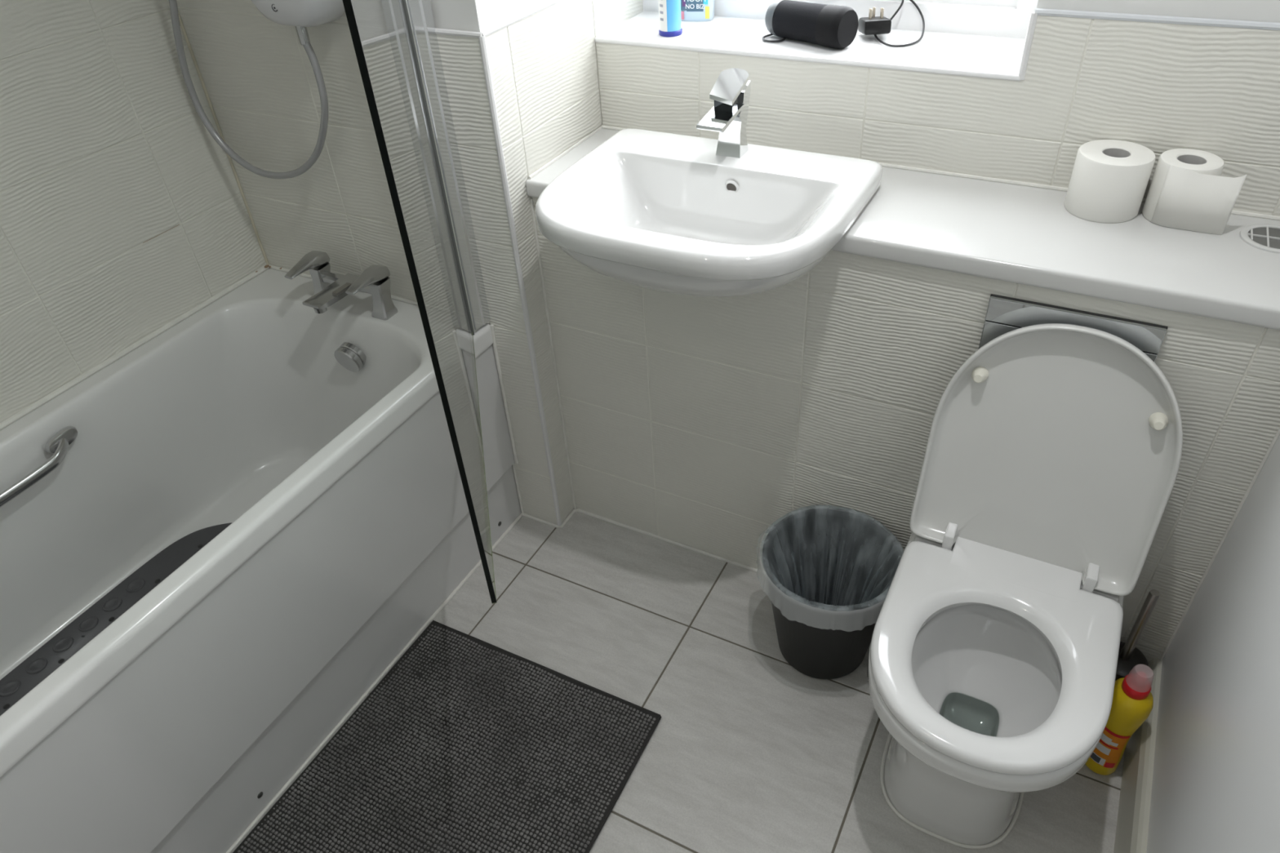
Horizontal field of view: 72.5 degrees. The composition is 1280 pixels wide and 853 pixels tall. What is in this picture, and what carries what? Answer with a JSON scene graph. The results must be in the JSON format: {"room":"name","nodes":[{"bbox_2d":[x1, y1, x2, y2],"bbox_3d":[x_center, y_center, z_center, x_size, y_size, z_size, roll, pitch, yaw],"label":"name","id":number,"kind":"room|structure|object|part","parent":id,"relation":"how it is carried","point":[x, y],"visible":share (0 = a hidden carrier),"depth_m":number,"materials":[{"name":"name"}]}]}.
{"room":"bathroom","nodes":[
{"label":"bathroom","id":0,"kind":"room"},
{"bbox_2d":[0,0,266,422],"bbox_3d":[-1.492,-0.298,1.145,0.110,2.400,2.300,16,43,23],"label":"wall","id":1,"kind":"structure","parent":0,"point":[106,149],"depth_m":1.77,"materials":[{"name":"white tile"}]},
{"bbox_2d":[0,224,281,430],"bbox_3d":[-1.421,0.153,1.391,0.056,0.200,2.179,16,43,23],"label":"trim","id":2,"kind":"structure","parent":1,"relation":"attached to","point":[93,371],"depth_m":1.91,"materials":[{"name":"white plastic"}]},
{"bbox_2d":[177,10,269,264],"bbox_3d":[-0.982,-1.105,1.627,0.007,1.800,0.007,16,43,23],"label":"trim","id":3,"kind":"structure","parent":1,"relation":"attached to","point":[181,24],"depth_m":1.97,"materials":[{"name":"plastic"}]},
{"bbox_2d":[176,0,644,524],"bbox_3d":[-0.456,-0.983,1.907,0.794,2.400,0.723,16,43,23],"label":"wall","id":4,"kind":"structure","parent":0,"point":[259,78],"depth_m":1.82,"materials":[{"name":"white tile"}]},
{"bbox_2d":[168,0,344,178],"bbox_3d":[-0.758,-0.865,1.610,0.501,0.879,0.092,16,43,23],"label":"shower","id":5,"kind":"object","parent":4,"relation":"attached to","point":[300,14],"visible":1,"depth_m":1.68,"materials":[{"name":"white plastic"}]},
{"bbox_2d":[226,512,522,852],"bbox_3d":[-0.699,0.711,1.735,0.009,0.009,1.674,16,43,23],"label":"trim","id":6,"kind":"structure","parent":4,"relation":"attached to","point":[380,677],"depth_m":1.87,"materials":[{"name":"white plastic"}]},
{"bbox_2d":[268,264,489,323],"bbox_3d":[-0.632,-0.317,2.056,0.677,0.009,0.009,16,43,23],"label":"trim","id":7,"kind":"structure","parent":4,"relation":"attached to","point":[308,276],"depth_m":2.13,"materials":[{"name":"white plastic"}]},
{"bbox_2d":[342,0,497,604],"bbox_3d":[-0.334,-0.531,1.171,0.051,1.398,0.828,-8,39,-5],"label":"screen","id":8,"kind":"object","parent":4,"relation":"attached to","point":[395,42],"visible":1,"depth_m":1.26,"materials":[{"name":"clear glass"}]},
{"bbox_2d":[435,27,482,37],"bbox_3d":[-0.323,-0.690,1.532,0.114,0.010,0.010,16,43,23],"label":"trim","id":9,"kind":"structure","parent":4,"relation":"attached to","point":[438,31],"depth_m":1.52,"materials":[{"name":"white"}]},
{"bbox_2d":[489,324,518,464],"bbox_3d":[-0.317,-0.066,2.052,0.012,0.405,0.008,16,43,23],"label":"trim","id":10,"kind":"structure","parent":4,"relation":"attached to","point":[495,347],"depth_m":2.04,"materials":[{"name":"white plastic"}]},
{"bbox_2d":[512,463,523,513],"bbox_3d":[-0.314,0.159,2.244,0.006,0.185,0.006,-29,45,-28],"label":"trim","id":11,"kind":"structure","parent":4,"relation":"attached to","point":[513,466],"depth_m":2.24,"materials":[{"name":"white plastic"}]},
{"bbox_2d":[478,35,561,526],"bbox_3d":[-0.240,-0.209,1.885,0.012,1.198,0.012,16,43,23],"label":"trim","id":12,"kind":"structure","parent":4,"relation":"attached to","point":[482,39],"depth_m":1.77,"materials":[{"name":"white plastic"}]},
{"bbox_2d":[480,0,563,36],"bbox_3d":[-0.141,-0.840,1.702,0.010,0.010,0.571,16,43,23],"label":"trim","id":13,"kind":"structure","parent":4,"relation":"attached to","point":[495,28],"depth_m":1.58,"materials":[{"name":"white plastic"}]},
{"bbox_2d":[522,508,757,572],"bbox_3d":[0.344,0.391,2.040,1.443,0.008,0.082,16,43,23],"label":"trim","id":14,"kind":"structure","parent":4,"relation":"attached to","point":[573,511],"depth_m":2.22,"materials":[{"name":"white plastic"}]},
{"bbox_2d":[231,508,1124,852],"bbox_3d":[-0.315,0.823,1.659,2.331,0.120,3.000,16,43,23],"label":"floor","id":15,"kind":"structure","parent":0,"point":[748,751],"depth_m":1.82,"materials":[{"name":"grey tile"}]},
{"bbox_2d":[0,268,521,852],"bbox_3d":[-1.007,0.403,1.672,0.684,0.594,1.696,16,43,23],"label":"bathtub","id":16,"kind":"object","parent":15,"relation":"on","point":[324,440],"visible":0.95,"depth_m":1.75,"materials":[{"name":"white plastic"}]},
{"bbox_3d":[-1.236,0.148,1.627,0.046,0.041,0.402,16,43,23],"label":"grab rail","id":17,"kind":"part","parent":16,"relation":"part of","materials":[{"name":"silver metal"}]},
{"bbox_3d":[-1.160,0.027,1.754,0.013,0.034,0.068,16,43,23],"label":"rail plate","id":18,"kind":"part","parent":16,"relation":"part of","materials":[{"name":"silver metal"}]},
{"bbox_2d":[0,522,232,715],"bbox_3d":[-1.069,0.537,1.672,0.420,0.008,1.045,16,43,23],"label":"bath mat","id":19,"kind":"object","parent":16,"relation":"in","point":[49,657],"visible":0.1,"depth_m":1.84,"materials":[{"name":"grey plastic"}]},
{"bbox_3d":[-0.717,0.642,1.675,0.014,0.185,1.696,16,43,23],"label":"plinth panel","id":20,"kind":"part","parent":16,"relation":"part of","materials":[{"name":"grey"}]},
{"bbox_2d":[284,250,397,320],"bbox_3d":[-0.678,-0.300,1.951,0.225,0.116,0.154,16,43,23],"label":"tap","id":21,"kind":"object","parent":16,"relation":"on","point":[330,288],"visible":1,"depth_m":1.94,"materials":[{"name":"silver metal"}]},
{"bbox_3d":[-0.752,-0.365,1.974,0.042,0.035,0.118,16,43,23],"label":"lever handle","id":22,"kind":"part","parent":21,"relation":"part of","materials":[{"name":"silver metal"}]},
{"bbox_3d":[-0.682,-0.297,1.945,0.052,0.022,0.139,16,43,23],"label":"spout","id":23,"kind":"part","parent":21,"relation":"part of","materials":[{"name":"silver metal"}]},
{"bbox_3d":[-0.593,-0.319,1.903,0.042,0.035,0.118,16,43,23],"label":"lever handle","id":24,"kind":"part","parent":21,"relation":"part of","materials":[{"name":"silver metal"}]},
{"bbox_3d":[-0.664,-0.160,2.007,0.069,0.073,0.049,16,43,23],"label":"overflow knob","id":25,"kind":"part","parent":16,"relation":"part of","materials":[{"name":"silver metal"}]},
{"bbox_2d":[232,620,661,852],"bbox_3d":[-0.421,0.785,1.605,0.609,0.014,0.916,16,43,23],"label":"bath rug","id":26,"kind":"object","parent":15,"relation":"on","point":[468,744],"visible":1,"depth_m":1.74,"materials":[{"name":"grey fabric"}]},
{"bbox_2d":[762,508,902,679],"bbox_3d":[0.391,0.371,1.834,0.276,0.287,0.276,16,43,23],"label":"waste bin","id":27,"kind":"object","parent":15,"relation":"on","point":[835,560],"visible":0.82,"depth_m":1.85,"materials":[{"name":"black plastic"}]},
{"bbox_2d":[755,504,903,631],"bbox_3d":[0.382,0.354,1.826,0.315,0.265,0.296,16,43,23],"label":"liner","id":28,"kind":"object","parent":27,"relation":"in","point":[790,608],"visible":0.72,"depth_m":1.67,"materials":[{"name":"white"}]},
{"bbox_2d":[866,323,1182,848],"bbox_3d":[0.595,0.314,1.444,0.372,0.842,0.560,16,43,23],"label":"toilet","id":29,"kind":"object","parent":15,"relation":"on","point":[1051,464],"visible":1,"depth_m":1.47,"materials":[{"name":"white ceramic"}]},
{"bbox_3d":[0.559,0.367,1.398,0.361,0.022,0.400,16,43,23],"label":"seat","id":30,"kind":"part","parent":29,"relation":"part of","materials":[{"name":"white plastic"}]},
{"bbox_3d":[0.673,0.043,1.445,0.372,0.429,0.136,16,43,23],"label":"lid","id":31,"kind":"part","parent":29,"relation":"part of","materials":[{"name":"white plastic"}]},
{"bbox_2d":[1085,671,1153,775],"bbox_3d":[0.871,0.532,1.585,0.063,0.293,0.072,-30,45,-28],"label":"bottle","id":32,"kind":"object","parent":15,"relation":"on","point":[1132,704],"visible":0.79,"depth_m":1.54,"materials":[{"name":"yellow plastic"}]},
{"bbox_2d":[1115,589,1159,680],"bbox_3d":[0.913,0.434,1.646,0.096,0.366,0.096,16,43,23],"label":"toilet brush","id":33,"kind":"object","parent":15,"relation":"on","point":[1131,660],"visible":0.36,"depth_m":1.62,"materials":[{"name":"black plastic"}]},
{"bbox_3d":[0.908,0.364,1.590,0.017,0.186,0.017,16,43,23],"label":"handle","id":34,"kind":"part","parent":33,"relation":"part of","materials":[{"name":"silver metal"}]},
{"bbox_2d":[530,196,1279,662],"bbox_3d":[0.410,0.032,1.785,1.347,0.875,0.050,16,43,23],"label":"wall","id":35,"kind":"structure","parent":0,"point":[700,423],"depth_m":1.72,"materials":[{"name":"beige tile"}]},
{"bbox_2d":[529,198,576,509],"bbox_3d":[-0.195,-0.120,2.033,0.006,0.870,0.006,16,43,23],"label":"trim","id":36,"kind":"structure","parent":35,"relation":"attached to","point":[531,199],"depth_m":1.97,"materials":[{"name":"white plastic"}]},
{"bbox_2d":[525,128,1279,330],"bbox_3d":[0.440,-0.392,1.580,1.345,0.034,0.309,16,43,23],"label":"countertop","id":37,"kind":"structure","parent":35,"relation":"on","point":[1020,234],"depth_m":1.41,"materials":[{"name":"white laminate"}]},
{"bbox_2d":[535,128,883,297],"bbox_3d":[0.104,-0.360,1.599,0.552,0.159,0.466,16,43,23],"label":"basin","id":38,"kind":"object","parent":37,"relation":"in","point":[664,212],"visible":0.98,"depth_m":1.59,"materials":[{"name":"white ceramic"}]},
{"bbox_2d":[696,67,750,158],"bbox_3d":[0.152,-0.557,1.593,0.055,0.149,0.138,16,43,23],"label":"mixer tap","id":39,"kind":"object","parent":38,"relation":"on","point":[731,92],"visible":1,"depth_m":1.58,"materials":[{"name":"silver metal"}]},
{"bbox_3d":[0.145,-0.557,1.573,0.049,0.019,0.104,16,43,23],"label":"spout","id":40,"kind":"part","parent":39,"relation":"part of","materials":[{"name":"silver metal"}]},
{"bbox_3d":[0.161,-0.614,1.577,0.055,0.040,0.077,16,43,23],"label":"lever","id":41,"kind":"part","parent":39,"relation":"part of","materials":[{"name":"silver metal"}]},
{"bbox_2d":[1064,139,1155,223],"bbox_3d":[0.787,-0.413,1.467,0.116,0.100,0.116,16,43,23],"label":"toilet roll","id":42,"kind":"object","parent":37,"relation":"on","point":[1108,181],"visible":1,"depth_m":1.44,"materials":[{"name":"white paper"}]},
{"bbox_2d":[1142,148,1246,234],"bbox_3d":[0.900,-0.387,1.424,0.121,0.102,0.094,16,43,23],"label":"toilet roll","id":43,"kind":"object","parent":37,"relation":"on","point":[1188,191],"visible":1,"depth_m":1.40,"materials":[{"name":"white paper"}]},
{"bbox_2d":[1240,223,1279,253],"bbox_3d":[1.006,-0.298,1.381,0.100,0.003,0.100,16,43,23],"label":"vent grille","id":44,"kind":"object","parent":37,"relation":"attached to","point":[1265,237],"visible":1,"depth_m":1.39,"materials":[{"name":"white plastic"}]},
{"bbox_2d":[527,124,1279,220],"bbox_3d":[0.442,-0.410,1.572,1.348,0.008,0.300,16,43,23],"label":"trim","id":45,"kind":"structure","parent":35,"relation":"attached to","point":[886,165],"depth_m":1.63,"materials":[{"name":"white plastic"}]},
{"bbox_2d":[978,293,1168,362],"bbox_3d":[0.688,-0.119,1.419,0.257,0.157,0.012,16,43,23],"label":"flush plate","id":46,"kind":"object","parent":35,"relation":"attached to","point":[1004,314],"visible":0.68,"depth_m":1.38,"materials":[{"name":"silver metal"}]},
{"bbox_3d":[0.688,-0.101,1.431,0.256,0.112,0.006,16,43,23],"label":"plate","id":47,"kind":"part","parent":46,"relation":"part of","materials":[{"name":"silver metal"}]},
{"bbox_2d":[1160,426,1279,661],"bbox_3d":[0.989,0.168,1.463,0.006,0.740,0.006,16,43,23],"label":"trim","id":48,"kind":"structure","parent":35,"relation":"attached to","point":[1277,433],"depth_m":1.48,"materials":[{"name":"white plastic"}]},
{"bbox_2d":[595,0,1279,216],"bbox_3d":[0.519,-1.143,1.339,1.397,1.550,0.300,16,43,23],"label":"wall","id":49,"kind":"structure","parent":0,"point":[1160,87],"depth_m":1.52,"materials":[{"name":"white tile"}]},
{"bbox_2d":[595,0,1038,81],"bbox_3d":[0.314,-1.177,1.434,0.843,1.032,0.283,16,43,23],"label":"windowsill","id":50,"kind":"structure","parent":49,"relation":"in","point":[984,38],"depth_m":1.68,"materials":[{"name":"white plastic"}]},
{"bbox_2d":[657,0,682,36],"bbox_3d":[0.058,-0.889,1.748,0.049,0.194,0.049,16,43,23],"label":"aerosol can","id":51,"kind":"object","parent":50,"relation":"on","point":[669,11],"visible":1,"depth_m":1.77,"materials":[{"name":"blue paint"}]},
{"bbox_2d":[680,0,714,21],"bbox_3d":[0.121,-0.913,1.864,0.073,0.080,0.047,6,40,13],"label":"tub","id":52,"kind":"object","parent":50,"relation":"on","point":[691,10],"visible":0.99,"depth_m":1.86,"materials":[{"name":"blue"}]},
{"bbox_2d":[762,0,858,48],"bbox_3d":[0.323,-0.778,1.683,0.181,0.074,0.085,30,50,35],"label":"speaker","id":53,"kind":"object","parent":50,"relation":"on","point":[833,26],"visible":1,"depth_m":1.65},
{"bbox_3d":[0.366,-1.246,1.505,0.843,1.020,0.060,16,43,23],"label":"frame","id":54,"kind":"part","parent":50,"relation":"part of","materials":[{"name":"white plastic"}]},
{"bbox_2d":[857,0,924,47],"bbox_3d":[0.418,-0.817,1.700,0.272,0.102,0.126,16,43,23],"label":"plug","id":55,"kind":"object","parent":50,"relation":"on","point":[873,24],"visible":1,"depth_m":1.67,"materials":[{"name":"black plastic"}]},
{"bbox_3d":[0.368,-1.246,1.509,0.743,0.925,0.043,16,43,23],"label":"sash","id":56,"kind":"part","parent":50,"relation":"part of","materials":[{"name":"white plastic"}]},
{"bbox_2d":[1017,11,1037,79],"bbox_3d":[0.649,-0.636,1.462,0.012,0.106,0.012,-29,45,-28],"label":"trim","id":57,"kind":"structure","parent":49,"relation":"attached to","point":[1033,19],"depth_m":1.46,"materials":[{"name":"white plastic"}]},
{"bbox_2d":[1035,8,1279,30],"bbox_3d":[0.869,-0.615,1.329,0.504,0.011,0.011,16,43,23],"label":"trim","id":58,"kind":"structure","parent":49,"relation":"attached to","point":[1040,11],"depth_m":1.35,"materials":[{"name":"white plastic"}]},
{"bbox_2d":[1146,435,1279,852],"bbox_3d":[0.624,0.095,0.467,0.100,2.400,2.900,16,43,23],"label":"wall","id":59,"kind":"structure","parent":0,"point":[1215,784],"depth_m":1.26,"materials":[{"name":"white paint"}]},
{"bbox_2d":[1113,657,1162,852],"bbox_3d":[0.483,1.148,0.978,0.019,0.136,2.251,16,43,23],"label":"baseboard","id":60,"kind":"structure","parent":59,"relation":"attached to","point":[1134,807],"depth_m":1.55,"materials":[{"name":"grey paint"}]}
]}

